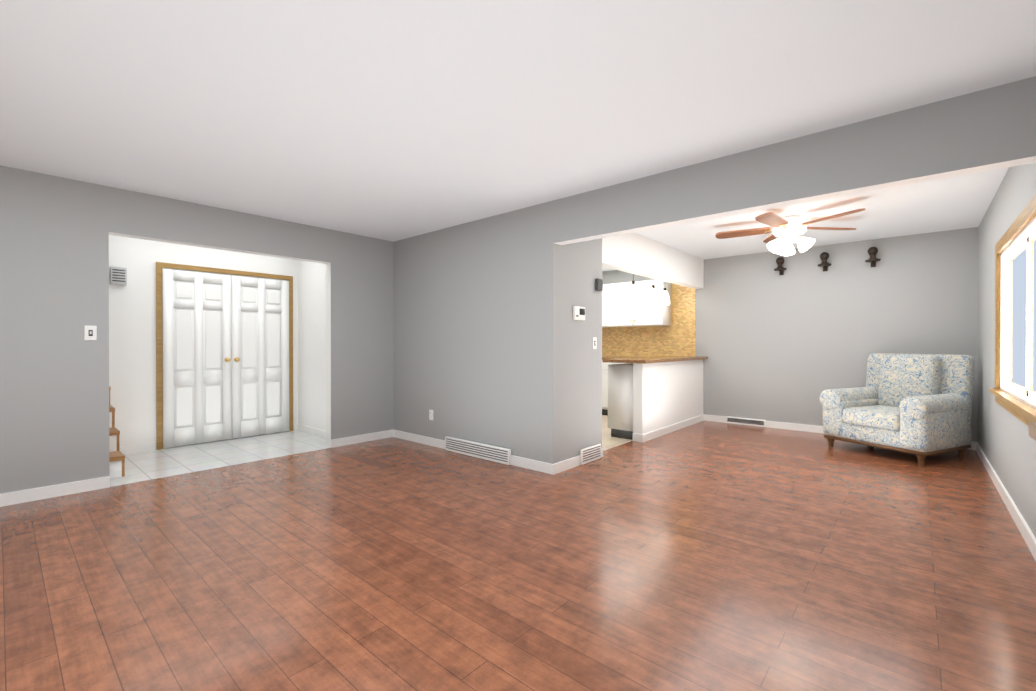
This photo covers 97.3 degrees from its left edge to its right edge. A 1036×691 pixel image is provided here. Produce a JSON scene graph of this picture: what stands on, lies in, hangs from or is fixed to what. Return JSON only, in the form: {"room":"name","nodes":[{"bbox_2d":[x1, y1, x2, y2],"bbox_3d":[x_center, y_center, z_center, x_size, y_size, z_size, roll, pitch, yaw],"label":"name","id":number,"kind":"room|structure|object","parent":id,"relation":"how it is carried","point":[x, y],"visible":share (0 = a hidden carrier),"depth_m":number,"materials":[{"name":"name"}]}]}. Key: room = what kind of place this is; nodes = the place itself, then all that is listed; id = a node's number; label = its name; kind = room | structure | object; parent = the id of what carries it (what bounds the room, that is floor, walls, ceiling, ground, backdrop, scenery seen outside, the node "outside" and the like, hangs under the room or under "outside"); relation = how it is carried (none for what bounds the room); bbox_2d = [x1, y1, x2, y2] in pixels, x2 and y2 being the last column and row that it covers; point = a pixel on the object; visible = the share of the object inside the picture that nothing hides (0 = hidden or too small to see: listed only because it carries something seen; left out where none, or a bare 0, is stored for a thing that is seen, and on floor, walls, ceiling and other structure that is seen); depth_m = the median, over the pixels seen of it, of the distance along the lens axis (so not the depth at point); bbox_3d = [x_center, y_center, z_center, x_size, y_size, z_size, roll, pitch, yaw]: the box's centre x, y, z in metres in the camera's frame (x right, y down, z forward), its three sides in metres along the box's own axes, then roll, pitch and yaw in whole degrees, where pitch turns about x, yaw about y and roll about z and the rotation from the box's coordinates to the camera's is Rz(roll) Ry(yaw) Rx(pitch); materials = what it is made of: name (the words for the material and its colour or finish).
{"room":"living room","nodes":[
{"label":"living room","id":0,"kind":"room"},
{"bbox_2d":[0,165,393,493],"bbox_3d":[-2.495,-0.164,4.732,0.120,2.620,10.540,0,0,41],"label":"wall","id":1,"kind":"structure","parent":0,"point":[56,232],"depth_m":3.62,"materials":[{"name":"grey paint"}]},
{"bbox_2d":[0,476,109,506],"bbox_3d":[-4.567,1.111,2.272,0.015,0.090,3.800,0,0,41],"label":"baseboard","id":2,"kind":"structure","parent":1,"relation":"attached to","point":[69,488],"depth_m":3.45,"materials":[{"name":"white wood"}]},
{"bbox_2d":[84,325,96,339],"bbox_3d":[-3.386,-0.100,3.612,0.015,0.118,0.072,0,0,41],"label":"switch plate","id":3,"kind":"object","parent":1,"relation":"attached to","point":[90,332],"visible":1,"depth_m":3.61,"materials":[{"name":"white plastic"}]},
{"bbox_2d":[331,429,393,447],"bbox_3d":[-1.828,1.098,5.396,0.015,0.090,0.790,0,0,41],"label":"baseboard","id":4,"kind":"structure","parent":1,"relation":"attached to","point":[350,440],"depth_m":5.36,"materials":[{"name":"white wood"}]},
{"bbox_2d":[109,235,296,449],"bbox_3d":[-3.454,-0.169,5.686,0.120,2.620,2.530,0,0,41],"label":"wall","id":5,"kind":"structure","parent":0,"point":[132,343],"depth_m":4.91,"materials":[{"name":"white paint"}]},
{"bbox_2d":[110,266,126,284],"bbox_3d":[-4.160,-0.725,4.746,0.050,0.180,0.130,0,0,41],"label":"air vent","id":6,"kind":"object","parent":5,"relation":"attached to","point":[118,275],"visible":0.96,"depth_m":4.73,"materials":[{"name":"grey"}]},
{"bbox_2d":[119,442,155,453],"bbox_3d":[-4.106,1.100,4.846,0.015,0.090,0.400,0,0,41],"label":"baseboard","id":7,"kind":"structure","parent":5,"relation":"attached to","point":[135,448],"depth_m":4.88,"materials":[{"name":"white wood"}]},
{"bbox_2d":[156,262,292,449],"bbox_3d":[-3.485,0.112,5.541,0.022,2.060,1.450,0,0,41],"label":"closet door frame","id":8,"kind":"object","parent":5,"relation":"attached to","point":[159,386],"visible":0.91,"depth_m":5.03,"materials":[{"name":"brown wood"}]},
{"bbox_2d":[162,269,288,447],"bbox_3d":[-3.458,0.141,5.518,0.090,1.978,1.340,0,0,41],"label":"closet doors","id":9,"kind":"structure","parent":5,"relation":"in","point":[225,357],"depth_m":5.46,"materials":[{"name":"white wood"}]},
{"bbox_2d":[110,430,329,486],"bbox_3d":[-3.782,1.168,5.241,2.720,0.050,3.640,0,0,41],"label":"floor","id":10,"kind":"structure","parent":0,"point":[154,464],"depth_m":4.79,"materials":[{"name":"tile"}]},
{"bbox_2d":[109,386,124,478],"bbox_3d":[-4.631,0.282,4.380,2.324,1.730,0.981,0,0,41],"label":"stair steps","id":11,"kind":"structure","parent":10,"relation":"on","point":[116,462],"depth_m":4.10,"materials":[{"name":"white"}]},
{"bbox_2d":[297,260,325,430],"bbox_3d":[-2.299,-0.170,5.956,1.200,2.620,0.600,0,0,41],"label":"wall","id":12,"kind":"structure","parent":0,"point":[311,276],"depth_m":5.88,"materials":[{"name":"white paint"}]},
{"bbox_2d":[296,423,325,437],"bbox_3d":[-2.515,1.096,5.739,1.230,0.090,0.020,0,0,41],"label":"baseboard","id":13,"kind":"structure","parent":12,"relation":"attached to","point":[300,427],"depth_m":5.85,"materials":[{"name":"white wood"}]},
{"bbox_2d":[393,201,560,463],"bbox_3d":[-0.584,-0.165,4.932,2.490,2.620,0.120,0,0,41],"label":"wall","id":14,"kind":"structure","parent":0,"point":[476,330],"depth_m":4.65,"materials":[{"name":"grey paint"}]},
{"bbox_2d":[429,410,432,419],"bbox_3d":[-0.992,0.793,5.206,0.072,0.118,0.010,0,0,41],"label":"electrical outlet plate","id":15,"kind":"object","parent":14,"relation":"attached to","point":[430,414],"visible":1,"depth_m":5.20,"materials":[{"name":"white plastic"}]},
{"bbox_2d":[392,430,555,474],"bbox_3d":[-0.623,1.100,4.882,2.505,0.090,0.015,0,0,41],"label":"baseboard","id":16,"kind":"structure","parent":14,"relation":"attached to","point":[549,468],"depth_m":4.37,"materials":[{"name":"white wood"}]},
{"bbox_2d":[445,436,510,464],"bbox_3d":[-0.432,1.071,4.679,0.950,0.150,0.036,0,0,41],"label":"air vent","id":17,"kind":"object","parent":14,"relation":"in","point":[501,455],"visible":1,"depth_m":4.63,"materials":[{"name":"white metal"}]},
{"bbox_2d":[0,421,1035,690],"bbox_3d":[-0.292,1.179,2.806,5.740,0.050,10.540,0,0,41],"label":"floor","id":18,"kind":"structure","parent":0,"point":[706,555],"depth_m":2.29,"materials":[{"name":"brown wood"}]},
{"bbox_2d":[820,353,974,465],"bbox_3d":[4.058,0.620,4.912,0.997,1.050,0.998,0,0,-24],"label":"armchair","id":19,"kind":"object","parent":18,"relation":"on","point":[919,406],"visible":1,"depth_m":4.74,"materials":[{"name":"fabric"}]},
{"bbox_2d":[1029,422,1035,440],"bbox_3d":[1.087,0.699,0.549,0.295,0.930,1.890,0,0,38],"label":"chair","id":20,"kind":"object","parent":18,"relation":"on","point":[1032,430],"visible":1,"depth_m":1.34,"materials":[{"name":"brown wood"}]},
{"bbox_2d":[0,0,1035,241],"bbox_3d":[-2.607,-1.399,2.218,8.460,0.230,6.620,0,0,41],"label":"ceiling","id":21,"kind":"structure","parent":0,"point":[392,120],"depth_m":2.28,"materials":[{"name":"white paint"}]},
{"bbox_2d":[602,415,632,450],"bbox_3d":[0.663,1.163,6.451,2.370,0.050,3.800,0,0,41],"label":"floor","id":22,"kind":"structure","parent":0,"point":[608,441],"depth_m":5.54,"materials":[{"name":"tile"}]},
{"bbox_2d":[602,362,605,414],"bbox_3d":[1.684,0.684,7.508,0.490,0.900,0.616,0,0,41],"label":"base cabinet","id":23,"kind":"object","parent":22,"relation":"on","point":[603,363],"depth_m":7.36,"materials":[{"name":"white wood"}]},
{"bbox_2d":[606,362,632,439],"bbox_3d":[1.927,0.688,6.376,0.368,0.900,1.998,0,0,41],"label":"base cabinet","id":24,"kind":"object","parent":22,"relation":"on","point":[617,393],"depth_m":5.64,"materials":[{"name":"white wood"}]},
{"bbox_2d":[602,356,692,363],"bbox_3d":[1.740,0.203,6.034,0.586,0.070,1.440,0,0,41],"label":"countertop","id":25,"kind":"structure","parent":24,"relation":"on","point":[642,360],"depth_m":5.74,"materials":[{"name":"wood"}]},
{"bbox_2d":[602,356,707,359],"bbox_3d":[1.697,0.197,7.480,2.557,0.070,0.638,0,0,41],"label":"countertop","id":26,"kind":"structure","parent":24,"relation":"on","point":[694,357],"depth_m":6.82,"materials":[{"name":"wood"}]},
{"bbox_2d":[561,233,703,460],"bbox_3d":[1.560,-0.168,5.579,0.120,2.620,3.680,0,0,41],"label":"wall","id":27,"kind":"structure","parent":0,"point":[583,263],"depth_m":4.69,"materials":[{"name":"grey paint"}]},
{"bbox_2d":[573,306,584,319],"bbox_3d":[0.587,-0.308,4.356,0.026,0.130,0.180,0,0,41],"label":"thermostat","id":28,"kind":"object","parent":27,"relation":"attached to","point":[578,312],"visible":1,"depth_m":4.32,"materials":[{"name":"white plastic"}]},
{"bbox_2d":[556,448,602,473],"bbox_3d":[0.598,1.102,4.386,0.015,0.090,0.830,0,0,41],"label":"baseboard","id":29,"kind":"structure","parent":27,"relation":"attached to","point":[567,464],"depth_m":4.23,"materials":[{"name":"white wood"}]},
{"bbox_2d":[580,444,600,464],"bbox_3d":[0.721,1.072,4.497,0.020,0.150,0.360,0,0,41],"label":"air vent","id":30,"kind":"object","parent":27,"relation":"in","point":[590,454],"visible":0.98,"depth_m":4.47,"materials":[{"name":"white metal"}]},
{"bbox_2d":[593,337,596,348],"bbox_3d":[0.774,-0.024,4.580,0.015,0.118,0.072,0,0,41],"label":"switch plate","id":31,"kind":"object","parent":27,"relation":"attached to","point":[594,342],"visible":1,"depth_m":4.58,"materials":[{"name":"white plastic"}]},
{"bbox_2d":[595,278,602,290],"bbox_3d":[0.820,-0.614,4.616,0.034,0.120,0.100,0,0,41],"label":"detector","id":32,"kind":"object","parent":27,"relation":"attached to","point":[598,284],"visible":1,"depth_m":4.59,"materials":[{"name":"grey plastic"}]},
{"bbox_2d":[636,414,703,441],"bbox_3d":[2.125,1.094,6.143,0.035,0.090,2.015,0,0,41],"label":"baseboard","id":33,"kind":"structure","parent":27,"relation":"attached to","point":[645,437],"depth_m":5.90,"materials":[{"name":"white wood"}]},
{"bbox_2d":[602,227,977,441],"bbox_3d":[3.026,-0.173,6.820,5.430,2.620,0.120,0,0,41],"label":"wall","id":34,"kind":"structure","parent":0,"point":[797,338],"depth_m":5.94,"materials":[{"name":"grey paint"}]},
{"bbox_2d":[602,284,605,326],"bbox_3d":[1.206,-0.674,8.093,1.004,0.710,0.343,0,0,41],"label":"upper cabinet","id":35,"kind":"object","parent":34,"relation":"attached to","point":[604,286],"depth_m":7.66,"materials":[{"name":"white wood"}]},
{"bbox_2d":[606,280,671,326],"bbox_3d":[1.956,-0.671,7.435,0.992,0.710,0.343,0,0,41],"label":"upper cabinet","id":36,"kind":"object","parent":34,"relation":"attached to","point":[619,309],"depth_m":7.25,"materials":[{"name":"white wood"}]},
{"bbox_2d":[602,284,695,356],"bbox_3d":[1.835,-0.398,7.778,2.367,1.180,0.008,0,0,41],"label":"tile backsplash","id":37,"kind":"structure","parent":34,"relation":"attached to","point":[677,337],"depth_m":7.32,"materials":[{"name":"tile"}]},
{"bbox_2d":[726,416,765,426],"bbox_3d":[3.248,1.088,6.509,0.520,0.100,0.030,0,0,41],"label":"air vent","id":38,"kind":"object","parent":34,"relation":"in","point":[746,421],"visible":0.98,"depth_m":6.49,"materials":[{"name":"white metal"}]},
{"bbox_2d":[774,257,786,274],"bbox_3d":[3.548,-1.079,6.167,0.156,0.237,0.163,0,0,41],"label":"hook","id":39,"kind":"object","parent":34,"relation":"attached to","point":[780,268],"visible":1,"depth_m":6.14,"materials":[{"name":"brown metal"}]},
{"bbox_2d":[817,252,830,270],"bbox_3d":[3.924,-1.078,5.838,0.156,0.237,0.163,0,0,41],"label":"hook","id":40,"kind":"object","parent":34,"relation":"attached to","point":[824,257],"visible":1,"depth_m":5.81,"materials":[{"name":"brown metal"}]},
{"bbox_2d":[704,414,971,449],"bbox_3d":[3.911,1.095,5.961,2.920,0.090,0.015,0,0,41],"label":"baseboard","id":41,"kind":"structure","parent":34,"relation":"attached to","point":[770,424],"depth_m":6.18,"materials":[{"name":"white wood"}]},
{"bbox_2d":[865,247,880,266],"bbox_3d":[4.293,-1.076,5.515,0.156,0.237,0.163,0,0,41],"label":"hook","id":42,"kind":"object","parent":34,"relation":"attached to","point":[872,253],"visible":1,"depth_m":5.49,"materials":[{"name":"brown metal"}]},
{"bbox_2d":[553,76,1035,244],"bbox_3d":[1.457,-1.188,3.137,2.940,0.560,0.120,0,0,41],"label":"header beam","id":43,"kind":"structure","parent":0,"point":[990,129],"depth_m":2.71,"materials":[{"name":"grey paint"}]},
{"bbox_2d":[602,167,1008,271],"bbox_3d":[1.774,-1.412,5.386,5.430,0.230,3.680,0,0,41],"label":"ceiling","id":44,"kind":"structure","parent":0,"point":[956,203],"depth_m":4.64,"materials":[{"name":"white paint"}]},
{"bbox_2d":[628,274,638,299],"bbox_3d":[1.518,-0.950,5.998,0.140,0.700,0.140,0,0,41],"label":"pendant light","id":45,"kind":"object","parent":44,"relation":"hanging from","point":[633,293],"visible":0.77,"depth_m":5.96,"materials":[{"name":"white glass"}]},
{"bbox_2d":[648,285,657,302],"bbox_3d":[1.913,-0.952,6.449,0.140,0.700,0.140,0,0,41],"label":"pendant light","id":46,"kind":"object","parent":44,"relation":"hanging from","point":[653,297],"visible":0.85,"depth_m":6.41,"materials":[{"name":"white glass"}]},
{"bbox_2d":[660,288,669,304],"bbox_3d":[2.177,-0.953,6.750,0.140,0.700,0.140,0,0,41],"label":"pendant light","id":47,"kind":"object","parent":44,"relation":"hanging from","point":[664,299],"visible":0.85,"depth_m":6.71,"materials":[{"name":"white glass"}]},
{"bbox_2d":[715,208,865,255],"bbox_3d":[2.698,-1.108,4.590,1.314,0.372,1.307,0,0,41],"label":"ceiling fan","id":48,"kind":"object","parent":44,"relation":"hanging from","point":[787,230],"visible":1,"depth_m":4.53,"materials":[{"name":"gold metal"}]},
{"bbox_2d":[977,163,1035,537],"bbox_3d":[1.750,-0.148,1.010,0.310,2.620,10.540,0,0,41],"label":"wall","id":49,"kind":"structure","parent":0,"point":[1006,443],"depth_m":3.60,"materials":[{"name":"grey paint"}]},
{"bbox_2d":[972,441,1035,560],"bbox_3d":[3.770,1.106,3.566,0.015,0.090,3.800,0,0,41],"label":"baseboard","id":50,"kind":"structure","parent":49,"relation":"attached to","point":[1024,529],"depth_m":3.14,"materials":[{"name":"white wood"}]},
{"bbox_2d":[989,194,1035,425],"bbox_3d":[3.287,-0.177,2.954,0.160,1.270,1.960,0,0,41],"label":"window","id":51,"kind":"structure","parent":49,"relation":"in","point":[1015,324],"depth_m":3.23,"materials":[{"name":"brown wood"}]}
]}

